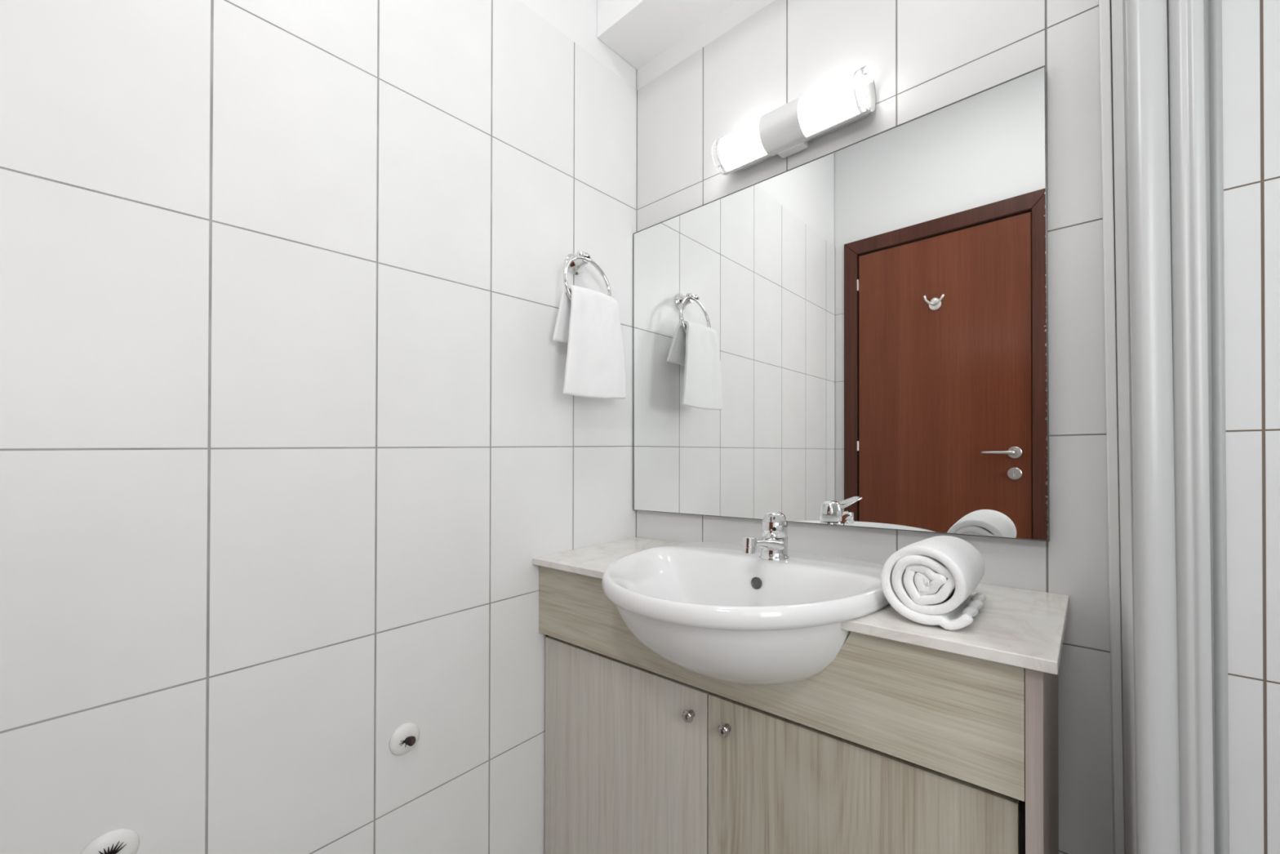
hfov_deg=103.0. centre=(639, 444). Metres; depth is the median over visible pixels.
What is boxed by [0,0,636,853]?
wall
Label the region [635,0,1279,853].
wall
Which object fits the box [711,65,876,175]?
wall lamp
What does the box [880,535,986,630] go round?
rolled towel
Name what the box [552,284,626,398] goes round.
hand towel
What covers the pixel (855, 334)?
wall mirror
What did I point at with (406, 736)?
plug
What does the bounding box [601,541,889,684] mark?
washbasin
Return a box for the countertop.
[532,537,1069,674]
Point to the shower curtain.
(1163, 250)
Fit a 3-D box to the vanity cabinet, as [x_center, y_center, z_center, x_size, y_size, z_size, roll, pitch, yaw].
[0.196,0.666,0.896,0.825,0.874,0.302,0,0,42]
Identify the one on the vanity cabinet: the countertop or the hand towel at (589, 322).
the countertop
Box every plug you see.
[80,828,139,853]
[388,722,419,755]
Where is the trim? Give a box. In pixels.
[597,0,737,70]
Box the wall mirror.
[632,64,1049,541]
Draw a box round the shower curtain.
[1098,0,1229,853]
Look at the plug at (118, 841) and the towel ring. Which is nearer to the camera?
the plug at (118, 841)
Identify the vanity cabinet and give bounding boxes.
[538,565,1058,853]
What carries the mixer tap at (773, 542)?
on the washbasin
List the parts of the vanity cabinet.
door, knob, knob, door, panel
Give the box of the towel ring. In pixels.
[563,250,611,300]
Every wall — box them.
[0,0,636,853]
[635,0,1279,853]
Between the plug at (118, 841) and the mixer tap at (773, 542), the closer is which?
the plug at (118, 841)
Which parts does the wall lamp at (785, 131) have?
lamp shade, plate, lamp shade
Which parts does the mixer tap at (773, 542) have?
spout, lever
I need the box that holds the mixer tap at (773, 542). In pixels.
[742,511,789,560]

